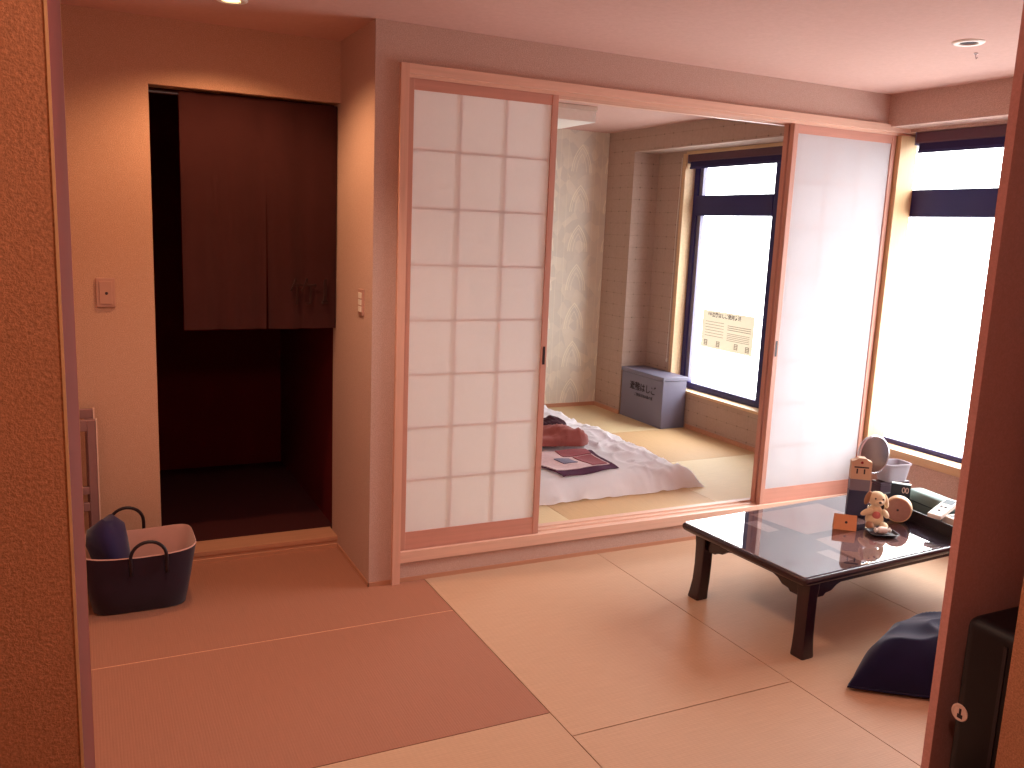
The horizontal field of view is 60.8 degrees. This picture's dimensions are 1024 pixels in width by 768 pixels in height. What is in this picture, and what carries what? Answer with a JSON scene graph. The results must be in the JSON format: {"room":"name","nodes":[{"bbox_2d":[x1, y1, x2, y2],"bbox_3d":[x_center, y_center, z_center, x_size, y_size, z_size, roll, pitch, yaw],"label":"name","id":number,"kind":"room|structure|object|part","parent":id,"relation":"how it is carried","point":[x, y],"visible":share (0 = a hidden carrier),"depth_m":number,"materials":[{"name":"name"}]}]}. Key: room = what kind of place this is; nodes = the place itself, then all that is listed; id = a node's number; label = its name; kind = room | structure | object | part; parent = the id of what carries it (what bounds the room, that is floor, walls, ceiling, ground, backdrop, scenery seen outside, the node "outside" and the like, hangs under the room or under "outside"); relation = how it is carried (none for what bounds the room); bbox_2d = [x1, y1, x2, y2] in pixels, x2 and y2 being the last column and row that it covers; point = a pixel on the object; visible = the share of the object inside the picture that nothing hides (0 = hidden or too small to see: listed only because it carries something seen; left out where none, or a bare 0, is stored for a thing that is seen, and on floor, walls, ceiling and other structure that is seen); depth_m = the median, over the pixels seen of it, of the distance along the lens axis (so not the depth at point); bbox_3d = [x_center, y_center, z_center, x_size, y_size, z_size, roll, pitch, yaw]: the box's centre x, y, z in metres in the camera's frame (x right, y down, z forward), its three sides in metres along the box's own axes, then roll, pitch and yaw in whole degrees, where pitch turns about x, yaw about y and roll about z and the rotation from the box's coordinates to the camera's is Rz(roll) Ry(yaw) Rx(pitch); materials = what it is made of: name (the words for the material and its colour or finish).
{"room":"traditional dwelling","nodes":[
{"label":"traditional dwelling","id":0,"kind":"room"},
{"bbox_2d":[0,0,80,767],"bbox_3d":[-1.162,0.163,0.932,1.254,2.260,1.100,-3,11,-26],"label":"wall","id":1,"kind":"structure","parent":0,"point":[39,712],"depth_m":0.68,"materials":[{"name":"paint"}]},
{"bbox_2d":[44,0,94,767],"bbox_3d":[-0.599,0.138,1.207,0.001,2.260,1.096,-3,11,-26],"label":"trim","id":2,"kind":"structure","parent":1,"relation":"attached to","point":[53,6],"depth_m":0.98,"materials":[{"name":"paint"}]},
{"bbox_2d":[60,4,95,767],"bbox_3d":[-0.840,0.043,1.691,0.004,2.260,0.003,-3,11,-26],"label":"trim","id":3,"kind":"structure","parent":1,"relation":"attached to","point":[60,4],"depth_m":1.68,"materials":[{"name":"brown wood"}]},
{"bbox_2d":[61,4,340,533],"bbox_3d":[-1.381,-0.330,3.674,1.300,2.260,0.100,-3,11,-26],"label":"wall","id":4,"kind":"structure","parent":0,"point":[111,59],"depth_m":3.50,"materials":[{"name":"beige paint"}]},
{"bbox_2d":[95,278,115,306],"bbox_3d":[-1.620,-0.364,3.483,0.070,0.117,0.015,-3,11,-26],"label":"light switch","id":5,"kind":"object","parent":4,"relation":"attached to","point":[105,287],"visible":1,"depth_m":3.48,"materials":[{"name":"beige plastic"}]},
{"bbox_2d":[148,89,337,329],"bbox_3d":[-1.119,-0.714,3.710,0.762,0.965,0.038,-3,11,-26],"label":"cabinet","id":6,"kind":"object","parent":4,"relation":"hanging from","point":[231,147],"visible":1,"depth_m":3.72,"materials":[{"name":"brown paint"}]},
{"bbox_3d":[-1.104,-1.181,3.638,0.762,0.016,0.016,-3,11,-26],"label":"rod","id":7,"kind":"part","parent":6,"relation":"part of","materials":[{"name":"black paint"}]},
{"bbox_2d":[148,87,332,522],"bbox_3d":[-1.503,-0.469,4.436,0.960,2.260,1.400,-3,11,-26],"label":"wall","id":8,"kind":"structure","parent":0,"point":[226,396],"depth_m":5.00,"materials":[{"name":"brown wood"}]},
{"bbox_2d":[160,461,331,541],"bbox_3d":[-1.508,0.622,4.614,0.820,0.050,1.260,-3,11,-26],"label":"floor","id":9,"kind":"structure","parent":0,"point":[238,500],"depth_m":4.54,"materials":[{"name":"brown wood"}]},
{"bbox_2d":[88,539,948,767],"bbox_3d":[0.124,1.071,2.940,5.450,0.121,7.400,-3,11,-26],"label":"floor","id":10,"kind":"structure","parent":0,"point":[607,659],"depth_m":3.02,"materials":[{"name":"beige wicker"}]},
{"bbox_2d":[79,407,100,527],"bbox_3d":[-1.789,0.463,3.493,0.257,0.730,0.057,-3,11,-26],"label":"frame","id":11,"kind":"object","parent":10,"relation":"on","point":[88,425],"visible":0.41,"depth_m":3.50,"materials":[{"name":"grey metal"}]},
{"bbox_3d":[-1.796,0.461,3.509,0.228,0.728,0.018,-3,11,-26],"label":"frame","id":12,"kind":"part","parent":11,"relation":"part of","materials":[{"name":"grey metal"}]},
{"bbox_2d":[85,506,195,614],"bbox_3d":[-1.468,0.688,3.429,0.420,0.336,0.349,-3,11,-26],"label":"laundry basket","id":13,"kind":"object","parent":10,"relation":"on","point":[156,573],"visible":0.84,"depth_m":3.33,"materials":[{"name":"fabric"}]},
{"bbox_2d":[85,514,129,559],"bbox_3d":[-1.551,0.672,3.376,0.187,0.335,0.175,7,11,24],"label":"cloth bundle","id":14,"kind":"object","parent":13,"relation":"in","point":[108,538],"visible":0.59,"depth_m":3.29,"materials":[{"name":"fabric"}]},
{"bbox_3d":[-1.563,0.580,3.546,0.139,0.172,0.021,-3,11,-26],"label":"handle","id":15,"kind":"part","parent":13,"relation":"part of","materials":[{"name":"black plastic"}]},
{"bbox_3d":[-1.367,0.652,3.286,0.139,0.137,0.021,-3,11,-26],"label":"handle","id":16,"kind":"part","parent":13,"relation":"part of","materials":[{"name":"black plastic"}]},
{"bbox_2d":[682,495,950,659],"bbox_3d":[1.441,0.760,3.720,1.324,0.330,0.668,-3,12,-30],"label":"table","id":17,"kind":"object","parent":10,"relation":"on","point":[791,555],"visible":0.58,"depth_m":3.42,"materials":[{"name":"black paint"}]},
{"bbox_3d":[0.797,0.759,3.676,0.069,0.294,0.069,-3,12,-29],"label":"leg","id":18,"kind":"part","parent":17,"relation":"part of","materials":[{"name":"black paint"}]},
{"bbox_2d":[745,521,777,531],"bbox_3d":[1.041,0.594,3.642,0.070,0.001,0.130,-3,12,-30],"label":"paper slip","id":19,"kind":"object","parent":17,"relation":"on","point":[757,524],"visible":1,"depth_m":3.64,"materials":[{"name":"white paper"}]},
{"bbox_3d":[1.074,0.855,3.198,0.069,0.294,0.069,-3,12,-30],"label":"leg","id":20,"kind":"part","parent":17,"relation":"part of","materials":[{"name":"black paint"}]},
{"bbox_2d":[751,503,865,534],"bbox_3d":[1.288,0.581,3.773,0.420,0.001,0.285,-3,12,-30],"label":"placemat","id":21,"kind":"object","parent":17,"relation":"on","point":[812,518],"visible":0.86,"depth_m":3.77,"materials":[{"name":"white paper"}]},
{"bbox_2d":[817,550,852,561],"bbox_3d":[1.231,0.656,3.333,0.070,0.001,0.115,-3,12,-30],"label":"paper slip","id":22,"kind":"object","parent":17,"relation":"on","point":[831,554],"visible":1,"depth_m":3.33,"materials":[{"name":"white paper"}]},
{"bbox_2d":[832,513,856,530],"bbox_3d":[1.389,0.573,3.645,0.090,0.060,0.052,5,10,15],"label":"folded card","id":23,"kind":"object","parent":17,"relation":"on","point":[840,521],"visible":1,"depth_m":3.63,"materials":[{"name":"orange paper"}]},
{"bbox_2d":[845,456,872,516],"bbox_3d":[1.516,0.446,3.819,0.084,0.259,0.041,4,10,11],"label":"box","id":24,"kind":"object","parent":17,"relation":"on","point":[860,470],"visible":0.91,"depth_m":3.80,"materials":[{"name":"black cardboard"}]},
{"bbox_2d":[816,527,929,561],"bbox_3d":[1.430,0.637,3.489,0.400,0.001,0.250,-3,12,-30],"label":"placemat","id":25,"kind":"object","parent":17,"relation":"on","point":[860,545],"visible":1,"depth_m":3.47,"materials":[{"name":"white paper"}]},
{"bbox_2d":[857,435,888,503],"bbox_3d":[1.659,0.389,4.026,0.164,0.312,0.100,3,10,5],"label":"mirror","id":26,"kind":"object","parent":17,"relation":"on","point":[875,448],"visible":0.58,"depth_m":4.01,"materials":[{"name":"metal"}]},
{"bbox_3d":[1.661,0.324,4.013,0.167,0.167,0.030,-2,11,-22],"label":"glass","id":27,"kind":"part","parent":26,"relation":"part of","materials":[{"name":"grey mirror"}]},
{"bbox_2d":[860,491,888,527],"bbox_3d":[1.524,0.528,3.656,0.117,0.154,0.100,3,10,6],"label":"plush toy","id":28,"kind":"object","parent":17,"relation":"on","point":[874,513],"visible":0.93,"depth_m":3.65,"materials":[{"name":"beige fabric"}]},
{"bbox_3d":[1.488,0.536,3.663,0.045,0.036,0.029,3,10,6],"label":"arm","id":29,"kind":"part","parent":28,"relation":"part of"},
{"bbox_3d":[1.494,0.591,3.649,0.033,0.031,0.058,3,10,6],"label":"leg","id":30,"kind":"part","parent":28,"relation":"part of","materials":[{"name":"beige fabric"}]},
{"bbox_3d":[1.552,0.594,3.647,0.033,0.031,0.058,3,10,6],"label":"leg","id":31,"kind":"part","parent":28,"relation":"part of","materials":[{"name":"beige fabric"}]},
{"bbox_3d":[1.563,0.544,3.656,0.042,0.043,0.025,-4,12,-33],"label":"arm","id":32,"kind":"part","parent":28,"relation":"part of"},
{"bbox_2d":[865,528,898,537],"bbox_3d":[1.518,0.613,3.581,0.120,0.014,0.088,2,10,-1],"label":"dish","id":33,"kind":"object","parent":17,"relation":"on","point":[893,534],"visible":0.84,"depth_m":3.57,"materials":[{"name":"black ceramic"}]},
{"bbox_2d":[874,526,891,533],"bbox_3d":[1.518,0.599,3.578,0.072,0.030,0.030,2,10,-1],"label":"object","id":34,"kind":"object","parent":33,"relation":"in","point":[883,530],"visible":1,"depth_m":3.57,"materials":[{"name":"white"}]},
{"bbox_2d":[871,479,909,492],"bbox_3d":[1.789,0.494,4.136,0.174,0.078,0.060,-1,11,-20],"label":"case","id":35,"kind":"object","parent":17,"relation":"on","point":[877,485],"visible":0.48,"depth_m":4.09,"materials":[{"name":"black plastic"}]},
{"bbox_3d":[1.791,0.461,4.130,0.174,0.011,0.060,-1,11,-20],"label":"lid","id":36,"kind":"part","parent":35,"relation":"part of","materials":[{"name":"black plastic"}]},
{"bbox_2d":[877,459,911,481],"bbox_3d":[1.796,0.411,4.126,0.152,0.088,0.108,-1,11,-20],"label":"bin","id":37,"kind":"object","parent":35,"relation":"on","point":[895,470],"visible":0.79,"depth_m":4.09,"materials":[{"name":"plastic"}]},
{"bbox_2d":[884,495,912,521],"bbox_3d":[1.664,0.538,3.763,0.110,0.110,0.049,8,11,28],"label":"roll","id":38,"kind":"object","parent":17,"relation":"on","point":[900,508],"visible":0.83,"depth_m":3.74,"materials":[{"name":"brown wood"}]},
{"bbox_2d":[880,492,952,537],"bbox_3d":[1.841,0.566,3.815,0.250,0.052,0.472,-1,11,-20],"label":"tray","id":39,"kind":"object","parent":17,"relation":"on","point":[917,517],"visible":0.06,"depth_m":3.68,"materials":[{"name":"plastic"}]},
{"bbox_2d":[890,481,910,498],"bbox_3d":[1.747,0.503,3.932,0.080,0.115,0.048,7,11,25],"label":"sign card","id":40,"kind":"object","parent":39,"relation":"in","point":[897,488],"visible":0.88,"depth_m":3.91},
{"bbox_2d":[909,488,954,519],"bbox_3d":[1.866,0.532,3.885,0.092,0.082,0.234,-1,11,-18],"label":"case","id":41,"kind":"object","parent":39,"relation":"in","point":[922,500],"visible":0.41,"depth_m":3.88,"materials":[{"name":"fabric"}]},
{"bbox_2d":[927,498,955,519],"bbox_3d":[1.824,0.528,3.692,0.163,0.057,0.058,-5,13,-38],"label":"remote control","id":42,"kind":"object","parent":39,"relation":"on","point":[946,506],"visible":0.85,"depth_m":3.67,"materials":[{"name":"white plastic"}]},
{"bbox_2d":[942,514,954,525],"bbox_3d":[1.898,0.585,3.651,0.168,0.063,0.095,-1,11,-20],"label":"box","id":43,"kind":"object","parent":39,"relation":"in","point":[949,519],"visible":0.14,"depth_m":3.64,"materials":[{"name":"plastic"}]},
{"bbox_2d":[847,611,940,697],"bbox_3d":[1.553,0.936,3.103,0.809,0.199,0.452,3,10,1],"label":"floor cushion","id":44,"kind":"object","parent":10,"relation":"on","point":[902,661],"visible":0.34,"depth_m":2.97,"materials":[{"name":"blue fabric"}]},
{"bbox_2d":[949,606,1018,767],"bbox_3d":[1.430,0.880,2.358,0.385,0.567,0.254,-3,11,-26],"label":"safe","id":45,"kind":"object","parent":10,"relation":"on","point":[978,712],"visible":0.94,"depth_m":2.31,"materials":[{"name":"black plastic"}]},
{"bbox_2d":[60,0,1023,132],"bbox_3d":[0.221,-1.241,2.532,5.450,0.060,7.400,-3,11,-26],"label":"ceiling","id":46,"kind":"structure","parent":0,"point":[890,47],"depth_m":3.28,"materials":[{"name":"plaster"}]},
{"bbox_2d":[217,0,247,4],"bbox_3d":[-0.990,-1.354,3.082,0.114,0.007,0.114,-3,11,-26],"label":"recessed light","id":47,"kind":"object","parent":46,"relation":"in","point":[232,2],"visible":1,"depth_m":3.10,"materials":[{"name":"white plastic"}]},
{"bbox_2d":[557,102,597,128],"bbox_3d":[0.180,-1.677,5.441,0.510,0.094,0.510,-3,11,-26],"label":"ceiling lamp","id":48,"kind":"object","parent":46,"relation":"attached to","point":[569,115],"visible":0.3,"depth_m":5.29,"materials":[{"name":"white plastic"}]},
{"bbox_2d":[952,39,985,46],"bbox_3d":[1.706,-1.274,3.262,0.114,0.007,0.114,-3,11,-26],"label":"recessed light","id":49,"kind":"object","parent":46,"relation":"in","point":[963,42],"visible":1,"depth_m":3.26,"materials":[{"name":"white plastic"}]},
{"bbox_2d":[544,129,609,403],"bbox_3d":[-0.339,-0.776,6.450,3.040,2.260,0.100,-3,11,-26],"label":"wall","id":50,"kind":"structure","parent":0,"point":[582,157],"depth_m":6.78,"materials":[{"name":"paint"}]},
{"bbox_2d":[332,18,890,582],"bbox_3d":[0.634,-0.371,4.383,2.945,2.260,0.600,-3,11,-26],"label":"wall","id":51,"kind":"structure","parent":0,"point":[371,56],"depth_m":3.65,"materials":[{"name":"beige paint"}]},
{"bbox_2d":[192,527,337,564],"bbox_3d":[-1.194,0.743,3.996,0.766,0.052,0.148,-3,11,-26],"label":"trim","id":52,"kind":"structure","parent":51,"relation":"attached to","point":[243,547],"depth_m":3.99,"materials":[{"name":"brown wood"}]},
{"bbox_2d":[337,543,368,586],"bbox_3d":[-0.713,0.800,3.886,0.004,0.018,0.504,-3,11,-26],"label":"baseboard","id":53,"kind":"structure","parent":51,"relation":"attached to","point":[362,577],"depth_m":3.85,"materials":[{"name":"brown wood"}]},
{"bbox_2d":[358,289,363,315],"bbox_3d":[-0.621,-0.337,3.586,0.012,0.106,0.066,-3,11,-26],"label":"light switch","id":54,"kind":"object","parent":51,"relation":"attached to","point":[360,291],"visible":1,"depth_m":3.57,"materials":[{"name":"beige plastic"}]},
{"bbox_2d":[391,62,409,584],"bbox_3d":[-0.480,-0.200,3.579,0.034,2.112,0.142,-3,11,-26],"label":"trim","id":55,"kind":"structure","parent":51,"relation":"attached to","point":[404,73],"depth_m":3.50,"materials":[{"name":"beige wood"}]},
{"bbox_2d":[368,536,695,586],"bbox_3d":[0.690,0.786,4.296,2.884,0.018,0.004,-3,11,-26],"label":"baseboard","id":56,"kind":"structure","parent":51,"relation":"attached to","point":[426,576],"depth_m":4.00,"materials":[{"name":"brown wood"}]},
{"bbox_2d":[400,493,846,562],"bbox_3d":[0.730,0.670,4.355,2.750,0.048,0.134,-3,11,-26],"label":"sill","id":57,"kind":"structure","parent":51,"relation":"attached to","point":[566,530],"depth_m":4.18,"materials":[{"name":"beige wood"}]},
{"bbox_2d":[400,77,558,550],"bbox_3d":[-0.149,-0.255,3.702,0.671,1.941,0.031,-3,11,-26],"label":"screen","id":58,"kind":"object","parent":57,"relation":"on","point":[482,159],"visible":0.99,"depth_m":3.68,"materials":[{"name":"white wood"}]},
{"bbox_3d":[-0.187,0.658,3.864,0.611,0.085,0.026,-3,11,-26],"label":"rail","id":59,"kind":"part","parent":58,"relation":"part of","materials":[{"name":"brown wood"}]},
{"bbox_3d":[-0.110,-1.185,3.538,0.611,0.050,0.026,-3,11,-26],"label":"rail","id":60,"kind":"part","parent":58,"relation":"part of","materials":[{"name":"brown wood"}]},
{"bbox_3d":[0.140,-0.126,3.854,0.012,0.080,0.002,-3,11,-26],"label":"finger pull","id":61,"kind":"part","parent":58,"relation":"part of","materials":[{"name":"black plastic"}]},
{"bbox_2d":[750,124,790,501],"bbox_3d":[1.629,-0.342,4.617,0.706,1.941,0.030,-3,11,-26],"label":"screen","id":62,"kind":"object","parent":57,"relation":"on","point":[787,126],"visible":0.02,"depth_m":4.45,"materials":[{"name":"brown wood"}]},
{"bbox_2d":[756,123,896,504],"bbox_3d":[1.645,-0.335,4.577,0.703,1.941,0.031,-3,11,-26],"label":"screen","id":63,"kind":"object","parent":57,"relation":"on","point":[838,182],"visible":0.98,"depth_m":4.55,"materials":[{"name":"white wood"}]},
{"bbox_3d":[1.343,-0.179,4.441,0.012,0.080,0.002,-3,11,-26],"label":"finger pull","id":64,"kind":"part","parent":63,"relation":"part of","materials":[{"name":"black plastic"}]},
{"bbox_3d":[1.607,0.579,4.738,0.643,0.085,0.026,-3,11,-26],"label":"rail","id":65,"kind":"part","parent":63,"relation":"part of","materials":[{"name":"brown wood"}]},
{"bbox_3d":[1.683,-1.265,4.413,0.643,0.050,0.026,-3,11,-26],"label":"rail","id":66,"kind":"part","parent":63,"relation":"part of","materials":[{"name":"brown wood"}]},
{"bbox_2d":[544,401,754,452],"bbox_3d":[0.157,0.412,5.485,2.770,0.030,2.450,-3,11,-26],"label":"baseboard","id":67,"kind":"structure","parent":51,"relation":"attached to","point":[724,439],"depth_m":6.31,"materials":[{"name":"brown wood"}]},
{"bbox_2d":[410,63,915,136],"bbox_3d":[0.842,-1.273,4.023,2.815,0.048,0.142,-3,11,-26],"label":"lintel","id":68,"kind":"object","parent":51,"relation":"attached to","point":[566,91],"visible":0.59,"depth_m":3.86,"materials":[{"name":"beige wood"}]},
{"bbox_2d":[538,405,754,523],"bbox_3d":[0.154,0.493,5.499,2.770,0.133,2.450,-3,11,-26],"label":"floor","id":69,"kind":"structure","parent":0,"point":[725,470],"depth_m":5.33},
{"bbox_2d":[539,405,703,504],"bbox_3d":[0.127,0.344,5.513,1.119,0.152,2.087,-3,11,-26],"label":"futon","id":70,"kind":"object","parent":69,"relation":"on","point":[640,471],"visible":0.33,"depth_m":4.75,"materials":[{"name":"white fabric"}]},
{"bbox_2d":[542,415,588,446],"bbox_3d":[0.101,0.276,5.253,0.713,0.134,0.408,1,10,-8],"label":"fleece blanket","id":71,"kind":"object","parent":70,"relation":"on","point":[556,432],"visible":0.33,"depth_m":5.14,"materials":[{"name":"fabric"}]},
{"bbox_2d":[541,449,618,476],"bbox_3d":[0.335,0.424,4.835,0.483,0.022,0.500,-3,11,-26],"label":"robe","id":72,"kind":"object","parent":70,"relation":"on","point":[566,462],"visible":0.91,"depth_m":4.78,"materials":[{"name":"fabric"}]},
{"bbox_2d":[554,458,576,463],"bbox_3d":[0.295,0.422,4.800,0.095,0.009,0.099,-3,11,-26],"label":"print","id":73,"kind":"object","parent":72,"relation":"on","point":[556,460],"depth_m":4.79},
{"bbox_3d":[0.307,0.416,4.866,0.434,0.014,0.398,-3,11,-26],"label":"printed panel","id":74,"kind":"part","parent":72,"relation":"part of","materials":[{"name":"pink fabric"}]},
{"bbox_2d":[620,365,687,428],"bbox_3d":[1.047,0.090,6.526,0.215,0.375,0.547,-3,11,-26],"label":"box","id":75,"kind":"object","parent":69,"relation":"on","point":[655,397],"visible":1,"depth_m":6.36,"materials":[{"name":"grey paint"}]},
{"bbox_3d":[1.054,-0.080,6.496,0.215,0.028,0.547,-3,11,-26],"label":"lid","id":76,"kind":"part","parent":75,"relation":"part of","materials":[{"name":"grey paint"}]},
{"bbox_2d":[594,118,784,447],"bbox_3d":[1.414,-0.608,5.907,0.380,2.260,2.450,-3,11,-26],"label":"wall","id":77,"kind":"structure","parent":0,"point":[645,165],"depth_m":6.55,"materials":[{"name":"paint"}]},
{"bbox_2d":[668,154,695,374],"bbox_3d":[1.506,-0.726,5.939,0.158,1.682,1.105,-3,11,-26],"label":"trim","id":78,"kind":"structure","parent":77,"relation":"attached to","point":[688,175],"depth_m":6.37,"materials":[{"name":"brown wood"}]},
{"bbox_2d":[686,388,758,414],"bbox_3d":[1.436,0.113,6.069,0.087,0.018,1.105,-3,11,-26],"label":"trim","id":79,"kind":"structure","parent":77,"relation":"attached to","point":[719,400],"depth_m":6.00,"materials":[{"name":"brown wood"}]},
{"bbox_2d":[680,163,780,407],"bbox_3d":[1.540,-0.728,5.955,0.074,1.680,1.025,-3,11,-26],"label":"window","id":80,"kind":"structure","parent":77,"relation":"in","point":[703,204],"depth_m":6.16,"materials":[{"name":"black metal"}]},
{"bbox_3d":[1.332,-0.616,6.380,0.033,1.203,0.039,-3,11,-26],"label":"sash","id":81,"kind":"part","parent":80,"relation":"part of","materials":[{"name":"grey metal"}]},
{"bbox_3d":[1.367,-1.460,6.231,0.033,0.228,0.039,-3,11,-26],"label":"sash","id":82,"kind":"part","parent":80,"relation":"part of","materials":[{"name":"grey metal"}]},
{"bbox_2d":[666,146,782,361],"bbox_3d":[1.454,-0.815,5.939,0.085,1.509,1.093,-3,11,-26],"label":"roller blind","id":83,"kind":"object","parent":80,"relation":"attached to","point":[767,155],"visible":0.8,"depth_m":5.81,"materials":[{"name":"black fabric"}]},
{"bbox_3d":[1.188,-0.895,6.402,0.019,1.485,0.015,-3,11,-26],"label":"cord","id":84,"kind":"part","parent":83,"relation":"part of","materials":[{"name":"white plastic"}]},
{"bbox_2d":[701,309,754,356],"bbox_3d":[1.490,-0.360,6.063,0.002,0.268,0.545,-3,11,-26],"label":"notice","id":85,"kind":"object","parent":80,"relation":"attached to","point":[723,331],"visible":1,"depth_m":6.05,"materials":[{"name":"paper"}]},
{"bbox_2d":[687,142,782,154],"bbox_3d":[1.507,-1.555,5.776,0.083,0.020,1.029,-3,11,-26],"label":"trim","id":86,"kind":"structure","parent":77,"relation":"attached to","point":[780,143],"depth_m":5.74,"materials":[{"name":"brown wood"}]},
{"bbox_2d":[869,120,1007,499],"bbox_3d":[2.481,-0.228,4.006,0.160,2.260,1.970,-3,11,-26],"label":"wall","id":87,"kind":"structure","parent":0,"point":[943,484],"depth_m":4.48,"materials":[{"name":"beige paint"}]},
{"bbox_2d":[887,442,960,477],"bbox_3d":[2.329,0.466,4.244,0.110,0.049,1.420,-3,11,-26],"label":"trim","id":88,"kind":"structure","parent":87,"relation":"attached to","point":[922,459],"depth_m":4.54,"materials":[{"name":"brown wood"}]},
{"bbox_2d":[862,136,997,462],"bbox_3d":[2.351,-0.246,4.182,0.198,1.947,1.540,-3,11,-26],"label":"window","id":89,"kind":"structure","parent":87,"relation":"in","point":[971,202],"depth_m":4.64,"materials":[{"name":"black metal"}]},
{"bbox_2d":[915,124,1006,152],"bbox_3d":[2.422,-1.137,3.954,0.066,0.106,1.364,-3,11,-26],"label":"roller blind","id":90,"kind":"object","parent":89,"relation":"attached to","point":[984,137],"visible":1,"depth_m":4.30,"materials":[{"name":"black fabric"}]},
{"bbox_2d":[888,77,1012,128],"bbox_3d":[2.410,-1.245,3.703,0.150,0.160,1.850,-3,11,-26],"label":"wall","id":91,"kind":"structure","parent":0,"point":[985,101],"depth_m":4.17,"materials":[{"name":"beige paint"}]},
{"bbox_2d":[921,2,1023,767],"bbox_3d":[2.033,-0.015,2.695,1.810,2.260,0.025,-3,11,-26],"label":"wall partition","id":92,"kind":"structure","parent":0,"point":[985,569],"depth_m":2.36,"materials":[{"name":"brown wood"}]},
{"bbox_2d":[995,577,1023,767],"bbox_3d":[1.617,0.136,1.739,1.645,2.260,0.100,-3,11,-26],"label":"wall","id":93,"kind":"structure","parent":0,"point":[1010,752],"depth_m":1.47,"materials":[{"name":"paint"}]}
]}

